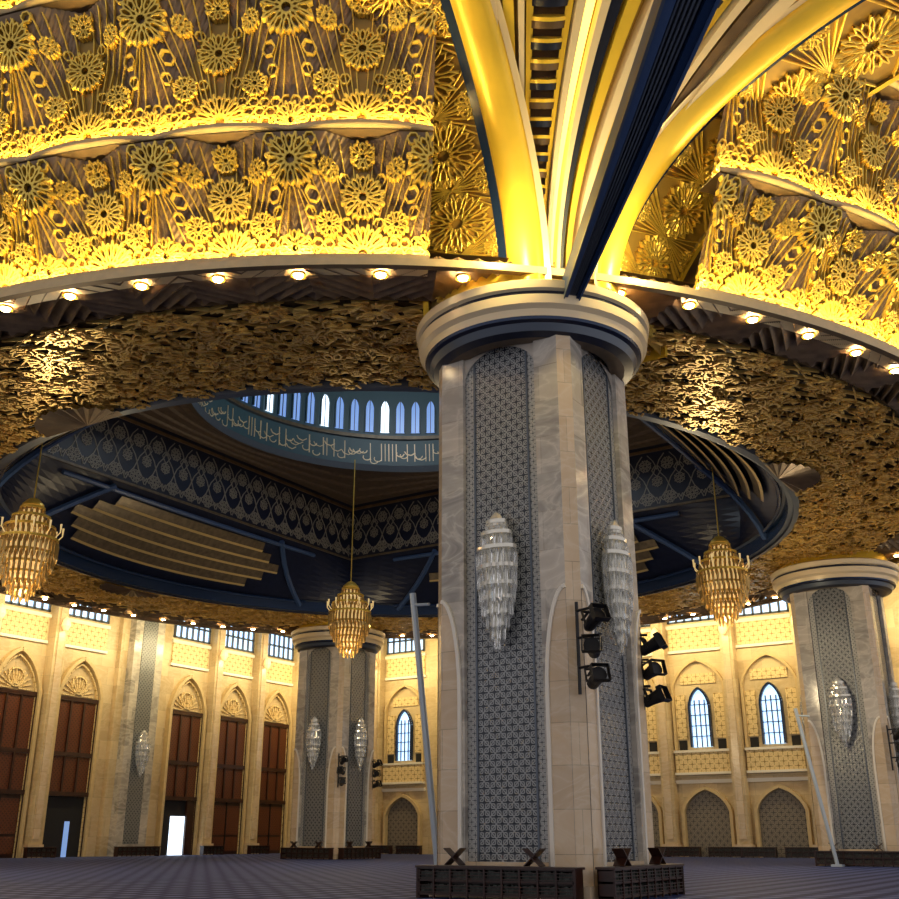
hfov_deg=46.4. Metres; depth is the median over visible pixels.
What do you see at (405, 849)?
bookshelf
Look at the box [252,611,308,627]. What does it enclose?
ceiling panel
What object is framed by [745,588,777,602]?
soffit
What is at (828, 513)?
ceiling panel
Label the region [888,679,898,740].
wall sconce
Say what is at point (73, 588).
ceiling panel
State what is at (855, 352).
recessed light
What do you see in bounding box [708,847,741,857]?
bookshelf
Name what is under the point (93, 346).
ceiling panel
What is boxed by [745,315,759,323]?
recessed light
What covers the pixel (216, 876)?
floor
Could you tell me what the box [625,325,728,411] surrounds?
ceiling panel
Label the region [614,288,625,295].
recessed light
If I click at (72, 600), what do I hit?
soffit
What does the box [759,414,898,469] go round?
ceiling panel
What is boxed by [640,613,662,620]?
soffit
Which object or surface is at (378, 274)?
recessed light
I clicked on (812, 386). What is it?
ceiling panel
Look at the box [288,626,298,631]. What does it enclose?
soffit
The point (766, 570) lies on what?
ceiling panel
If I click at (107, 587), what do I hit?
fan
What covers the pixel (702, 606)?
soffit
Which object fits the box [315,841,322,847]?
book stand
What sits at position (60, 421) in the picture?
fan
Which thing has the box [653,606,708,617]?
soffit
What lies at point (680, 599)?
ceiling panel
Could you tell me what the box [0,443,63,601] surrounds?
crystal chandelier
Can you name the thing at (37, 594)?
recessed light
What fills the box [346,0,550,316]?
arch
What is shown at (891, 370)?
recessed light
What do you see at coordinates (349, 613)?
crystal chandelier
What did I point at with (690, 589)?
ceiling panel
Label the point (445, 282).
soffit
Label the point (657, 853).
book stand
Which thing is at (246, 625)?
soffit
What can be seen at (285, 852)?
bookshelf
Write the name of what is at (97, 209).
panel
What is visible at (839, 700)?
wall sconce
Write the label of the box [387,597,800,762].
window
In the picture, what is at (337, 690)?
shaft
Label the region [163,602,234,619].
ceiling panel
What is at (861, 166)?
panel
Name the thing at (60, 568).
ceiling panel
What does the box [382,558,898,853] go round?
wall
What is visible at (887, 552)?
soffit
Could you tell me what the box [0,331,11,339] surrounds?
soffit
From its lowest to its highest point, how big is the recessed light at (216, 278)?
0.120 m
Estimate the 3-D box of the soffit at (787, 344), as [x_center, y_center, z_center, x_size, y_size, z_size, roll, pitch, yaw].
[12.577,-3.904,37.339,4.120,0.432,2.562,12,-23,-29]
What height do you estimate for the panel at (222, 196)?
3.430 m
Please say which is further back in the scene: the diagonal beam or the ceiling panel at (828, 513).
the ceiling panel at (828, 513)
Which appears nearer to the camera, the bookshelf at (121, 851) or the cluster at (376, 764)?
the cluster at (376, 764)
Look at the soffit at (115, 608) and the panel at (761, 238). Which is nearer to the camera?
the panel at (761, 238)
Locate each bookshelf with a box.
[23,847,56,857]
[113,846,160,856]
[200,846,224,854]
[247,845,269,853]
[280,847,333,859]
[338,847,381,859]
[371,845,392,853]
[396,845,421,854]
[415,865,584,898]
[595,863,684,898]
[654,847,667,856]
[668,847,701,856]
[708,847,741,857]
[741,847,777,857]
[784,847,817,857]
[813,851,898,866]
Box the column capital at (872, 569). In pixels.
[770,550,898,603]
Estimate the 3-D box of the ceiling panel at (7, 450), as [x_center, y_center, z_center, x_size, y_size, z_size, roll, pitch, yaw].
[-22.969,-0.287,46.544,7.047,0.667,3.820,16,-25,-36]
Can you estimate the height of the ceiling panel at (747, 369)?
0.667 m
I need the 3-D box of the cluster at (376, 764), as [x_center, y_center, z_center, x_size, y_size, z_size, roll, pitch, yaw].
[-5.932,25.771,83.647,1.131,2.500,0.835,-12,-24,30]
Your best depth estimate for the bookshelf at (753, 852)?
84.56 m
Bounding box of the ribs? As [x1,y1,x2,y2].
[490,0,798,290]
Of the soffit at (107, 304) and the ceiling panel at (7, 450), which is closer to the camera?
the soffit at (107, 304)
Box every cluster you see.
[336,753,347,786]
[372,759,382,789]
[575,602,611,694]
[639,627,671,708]
[886,725,898,769]
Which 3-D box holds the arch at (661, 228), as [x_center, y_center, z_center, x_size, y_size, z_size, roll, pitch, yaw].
[14.079,-12.287,32.359,21.283,13.500,6.140,-12,-24,30]
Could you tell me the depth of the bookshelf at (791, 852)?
82.92 m
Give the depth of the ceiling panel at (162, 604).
77.96 m
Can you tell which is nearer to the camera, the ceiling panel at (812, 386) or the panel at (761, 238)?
the panel at (761, 238)
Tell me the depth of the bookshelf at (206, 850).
98.76 m
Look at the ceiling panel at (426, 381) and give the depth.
40.02 m
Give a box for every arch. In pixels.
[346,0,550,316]
[594,0,898,362]
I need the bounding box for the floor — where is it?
[0,853,898,898]
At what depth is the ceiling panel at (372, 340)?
36.71 m
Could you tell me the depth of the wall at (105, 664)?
95.29 m
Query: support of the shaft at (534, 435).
on the floor
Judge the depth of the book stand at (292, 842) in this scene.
79.88 m
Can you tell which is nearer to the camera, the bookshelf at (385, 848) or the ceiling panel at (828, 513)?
the ceiling panel at (828, 513)
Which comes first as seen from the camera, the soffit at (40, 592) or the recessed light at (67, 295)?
the recessed light at (67, 295)
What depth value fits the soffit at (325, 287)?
33.64 m
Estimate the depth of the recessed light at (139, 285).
33.09 m
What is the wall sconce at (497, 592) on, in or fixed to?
attached to the shaft at (534, 435)
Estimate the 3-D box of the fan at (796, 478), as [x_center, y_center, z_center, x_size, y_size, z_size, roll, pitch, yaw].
[16.496,1.249,49.667,1.870,0.120,4.800,-12,-24,30]
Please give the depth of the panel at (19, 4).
32.62 m
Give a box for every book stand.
[290,841,297,846]
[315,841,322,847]
[346,841,353,847]
[365,841,371,846]
[443,848,465,864]
[522,848,545,866]
[612,848,631,865]
[648,847,665,863]
[873,843,883,850]
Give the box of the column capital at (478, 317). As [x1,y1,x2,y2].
[416,274,648,386]
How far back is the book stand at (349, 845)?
79.01 m
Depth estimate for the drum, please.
76.50 m
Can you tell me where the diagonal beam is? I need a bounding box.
[562,0,720,300]
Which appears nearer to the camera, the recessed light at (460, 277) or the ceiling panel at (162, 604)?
the recessed light at (460, 277)
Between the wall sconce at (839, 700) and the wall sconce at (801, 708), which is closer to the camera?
the wall sconce at (839, 700)
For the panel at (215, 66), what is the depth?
31.86 m
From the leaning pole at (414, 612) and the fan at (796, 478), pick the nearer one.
the leaning pole at (414, 612)
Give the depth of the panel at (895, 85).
36.09 m
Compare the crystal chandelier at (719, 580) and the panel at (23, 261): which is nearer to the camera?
the panel at (23, 261)
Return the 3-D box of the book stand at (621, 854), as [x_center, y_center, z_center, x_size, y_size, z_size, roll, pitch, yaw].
[4.478,10.582,27.261,0.320,0.431,0.536,-12,-24,30]
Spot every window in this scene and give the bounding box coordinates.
[5,595,293,660]
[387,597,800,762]
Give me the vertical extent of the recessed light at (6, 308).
0.120 m
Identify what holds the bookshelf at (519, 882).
on the floor
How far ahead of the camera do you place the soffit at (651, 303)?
34.39 m
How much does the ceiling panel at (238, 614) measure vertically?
0.667 m
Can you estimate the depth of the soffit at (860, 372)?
39.87 m
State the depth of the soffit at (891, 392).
41.96 m
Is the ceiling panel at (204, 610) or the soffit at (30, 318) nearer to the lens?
the soffit at (30, 318)
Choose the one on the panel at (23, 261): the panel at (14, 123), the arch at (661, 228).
the panel at (14, 123)
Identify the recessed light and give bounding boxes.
[0,304,13,312]
[24,593,52,599]
[62,291,77,299]
[133,281,148,290]
[210,274,225,283]
[291,270,305,279]
[373,270,388,279]
[455,273,470,282]
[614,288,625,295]
[682,301,696,309]
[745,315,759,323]
[801,331,815,338]
[849,349,862,355]
[888,367,898,373]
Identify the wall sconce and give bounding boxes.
[135,730,150,776]
[306,716,320,769]
[354,717,366,770]
[476,512,517,651]
[601,520,633,656]
[800,695,804,732]
[828,677,852,747]
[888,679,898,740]
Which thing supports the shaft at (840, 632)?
on the floor
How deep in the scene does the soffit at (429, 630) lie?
90.08 m
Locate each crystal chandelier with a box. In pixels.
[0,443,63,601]
[327,460,373,657]
[692,467,749,626]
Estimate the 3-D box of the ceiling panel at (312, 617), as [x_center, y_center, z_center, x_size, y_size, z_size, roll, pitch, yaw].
[-10.229,13.731,84.439,3.820,0.667,7.047,6,-21,-15]
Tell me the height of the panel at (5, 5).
4.680 m
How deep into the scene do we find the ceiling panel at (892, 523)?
59.05 m
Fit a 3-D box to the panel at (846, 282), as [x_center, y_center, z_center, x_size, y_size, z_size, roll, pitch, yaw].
[13.682,-5.858,36.522,4.364,3.430,2.884,12,-23,-29]
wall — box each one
[0,603,292,856]
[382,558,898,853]
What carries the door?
in the wall at (105, 664)
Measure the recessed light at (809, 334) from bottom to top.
0.120 m
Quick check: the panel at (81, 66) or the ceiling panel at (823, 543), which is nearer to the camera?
the panel at (81, 66)
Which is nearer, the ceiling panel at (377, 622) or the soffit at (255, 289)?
the soffit at (255, 289)
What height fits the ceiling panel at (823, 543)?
0.667 m
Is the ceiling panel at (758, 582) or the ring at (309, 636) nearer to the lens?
the ceiling panel at (758, 582)
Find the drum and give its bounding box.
[187,391,438,471]
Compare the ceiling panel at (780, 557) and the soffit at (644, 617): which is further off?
the soffit at (644, 617)
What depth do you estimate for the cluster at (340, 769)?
79.76 m
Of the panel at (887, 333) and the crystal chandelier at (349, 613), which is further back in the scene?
the crystal chandelier at (349, 613)
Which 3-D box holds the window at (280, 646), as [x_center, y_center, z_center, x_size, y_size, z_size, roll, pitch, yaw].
[-37.533,11.182,86.738,0.230,2.610,75.200,-12,-24,30]
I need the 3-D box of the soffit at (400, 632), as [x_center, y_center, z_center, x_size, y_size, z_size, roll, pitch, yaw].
[-3.759,15.540,89.904,4.120,0.432,2.562,0,-20,-1]
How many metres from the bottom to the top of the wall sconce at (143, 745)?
4.100 m
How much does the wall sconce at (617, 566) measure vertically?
4.100 m
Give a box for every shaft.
[286,647,375,858]
[429,335,657,898]
[790,585,898,866]
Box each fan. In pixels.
[34,407,124,436]
[100,583,157,597]
[764,462,820,492]
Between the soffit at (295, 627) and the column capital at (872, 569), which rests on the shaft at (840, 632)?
the column capital at (872, 569)
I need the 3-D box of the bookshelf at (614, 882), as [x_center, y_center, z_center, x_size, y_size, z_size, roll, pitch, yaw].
[5.185,11.550,28.067,0.540,0.810,4.800,-12,-24,30]
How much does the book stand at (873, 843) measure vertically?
0.431 m
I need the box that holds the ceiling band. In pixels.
[30,404,729,559]
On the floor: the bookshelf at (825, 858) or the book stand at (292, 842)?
the bookshelf at (825, 858)
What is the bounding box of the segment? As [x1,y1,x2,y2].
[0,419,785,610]
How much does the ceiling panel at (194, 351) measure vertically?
0.667 m
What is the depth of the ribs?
31.69 m
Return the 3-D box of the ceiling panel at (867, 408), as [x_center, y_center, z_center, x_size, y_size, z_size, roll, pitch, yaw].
[15.303,-0.866,44.977,7.047,0.667,3.820,-18,-27,40]
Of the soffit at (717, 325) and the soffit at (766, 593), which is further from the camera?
the soffit at (766, 593)
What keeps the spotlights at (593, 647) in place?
attached to the shaft at (534, 435)
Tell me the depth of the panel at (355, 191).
32.02 m
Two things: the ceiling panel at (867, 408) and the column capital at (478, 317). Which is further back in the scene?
the ceiling panel at (867, 408)
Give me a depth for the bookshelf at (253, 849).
103.83 m
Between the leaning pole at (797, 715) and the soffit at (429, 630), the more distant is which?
the soffit at (429, 630)
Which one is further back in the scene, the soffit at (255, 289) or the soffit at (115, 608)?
the soffit at (115, 608)
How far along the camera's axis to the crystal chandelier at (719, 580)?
56.48 m
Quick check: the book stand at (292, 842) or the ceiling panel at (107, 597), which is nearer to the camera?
the ceiling panel at (107, 597)
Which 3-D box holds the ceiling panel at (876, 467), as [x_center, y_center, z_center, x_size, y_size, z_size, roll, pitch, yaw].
[19.236,0.995,50.007,7.047,0.667,3.820,-11,-23,27]
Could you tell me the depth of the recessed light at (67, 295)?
33.69 m
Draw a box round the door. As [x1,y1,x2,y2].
[0,687,288,857]
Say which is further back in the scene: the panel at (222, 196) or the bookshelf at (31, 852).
the bookshelf at (31, 852)
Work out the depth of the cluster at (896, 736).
59.89 m
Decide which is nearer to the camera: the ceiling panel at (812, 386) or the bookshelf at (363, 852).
the ceiling panel at (812, 386)
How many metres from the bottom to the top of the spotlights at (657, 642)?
2.500 m
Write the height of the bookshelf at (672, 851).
0.810 m
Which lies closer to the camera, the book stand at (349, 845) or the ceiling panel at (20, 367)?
the ceiling panel at (20, 367)
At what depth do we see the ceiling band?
72.93 m
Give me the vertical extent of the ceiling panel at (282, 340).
0.667 m
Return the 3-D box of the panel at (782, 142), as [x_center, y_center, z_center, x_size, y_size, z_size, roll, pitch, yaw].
[10.704,-10.708,34.653,4.574,4.330,2.882,9,-22,-23]
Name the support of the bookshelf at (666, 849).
on the floor
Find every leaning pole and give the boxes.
[410,593,436,864]
[794,708,844,866]
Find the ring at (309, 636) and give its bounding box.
[291,619,384,653]
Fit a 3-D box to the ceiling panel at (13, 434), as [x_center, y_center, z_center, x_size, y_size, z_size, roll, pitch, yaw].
[-20.717,-1.139,44.240,3.820,0.667,7.047,-18,-27,40]
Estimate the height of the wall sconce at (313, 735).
4.100 m
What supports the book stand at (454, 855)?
on the bookshelf at (519, 882)
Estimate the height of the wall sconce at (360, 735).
4.100 m
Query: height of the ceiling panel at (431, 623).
0.667 m
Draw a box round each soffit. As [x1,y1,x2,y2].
[0,292,100,336]
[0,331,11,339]
[3,588,68,598]
[50,594,112,608]
[62,276,202,318]
[95,603,153,615]
[142,611,199,622]
[178,269,315,305]
[193,617,244,627]
[240,622,290,630]
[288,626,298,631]
[305,256,437,300]
[382,628,428,635]
[428,628,437,634]
[432,256,564,301]
[619,274,686,321]
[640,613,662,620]
[649,285,779,343]
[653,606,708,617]
[690,600,752,610]
[739,321,859,366]
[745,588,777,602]
[812,350,898,391]
[866,546,898,560]
[867,381,898,412]
[873,531,898,549]
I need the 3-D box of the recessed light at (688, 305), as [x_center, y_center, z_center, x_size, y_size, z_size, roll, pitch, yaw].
[7.848,-4.707,34.373,0.480,0.120,0.480,-12,-24,30]
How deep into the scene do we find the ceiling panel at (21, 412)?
42.63 m
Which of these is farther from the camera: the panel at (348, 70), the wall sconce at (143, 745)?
the wall sconce at (143, 745)
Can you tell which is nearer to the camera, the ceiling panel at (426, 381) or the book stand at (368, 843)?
the ceiling panel at (426, 381)
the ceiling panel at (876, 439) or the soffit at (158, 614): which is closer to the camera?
the ceiling panel at (876, 439)
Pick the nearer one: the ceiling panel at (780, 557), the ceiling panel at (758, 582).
the ceiling panel at (780, 557)
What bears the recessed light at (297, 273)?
attached to the soffit at (255, 289)
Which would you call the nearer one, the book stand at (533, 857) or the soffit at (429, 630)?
the book stand at (533, 857)
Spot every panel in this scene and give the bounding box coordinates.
[0,0,14,14]
[0,12,31,166]
[0,161,62,307]
[0,335,136,411]
[0,378,68,436]
[0,414,40,453]
[0,440,11,457]
[1,566,99,586]
[7,0,154,159]
[10,0,57,11]
[23,140,177,294]
[23,318,198,409]
[36,576,130,597]
[53,565,68,571]
[76,586,163,606]
[109,306,267,398]
[117,595,198,613]
[140,0,291,139]
[148,130,297,282]
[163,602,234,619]
[207,607,270,624]
[209,300,343,392]
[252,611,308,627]
[286,0,437,131]
[288,129,433,275]
[296,614,327,628]
[318,300,430,388]
[371,617,384,630]
[383,617,426,632]
[419,307,437,390]
[423,617,437,631]
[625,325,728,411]
[628,342,802,424]
[638,595,683,615]
[641,588,703,608]
[672,583,763,595]
[681,171,827,326]
[682,364,858,440]
[701,75,848,201]
[726,389,898,456]
[742,570,772,590]
[744,557,785,577]
[751,543,867,564]
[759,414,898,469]
[771,528,894,551]
[777,202,898,350]
[786,509,898,538]
[795,444,898,490]
[795,470,898,507]
[796,491,898,523]
[819,76,898,233]
[859,277,898,374]
[888,78,898,90]

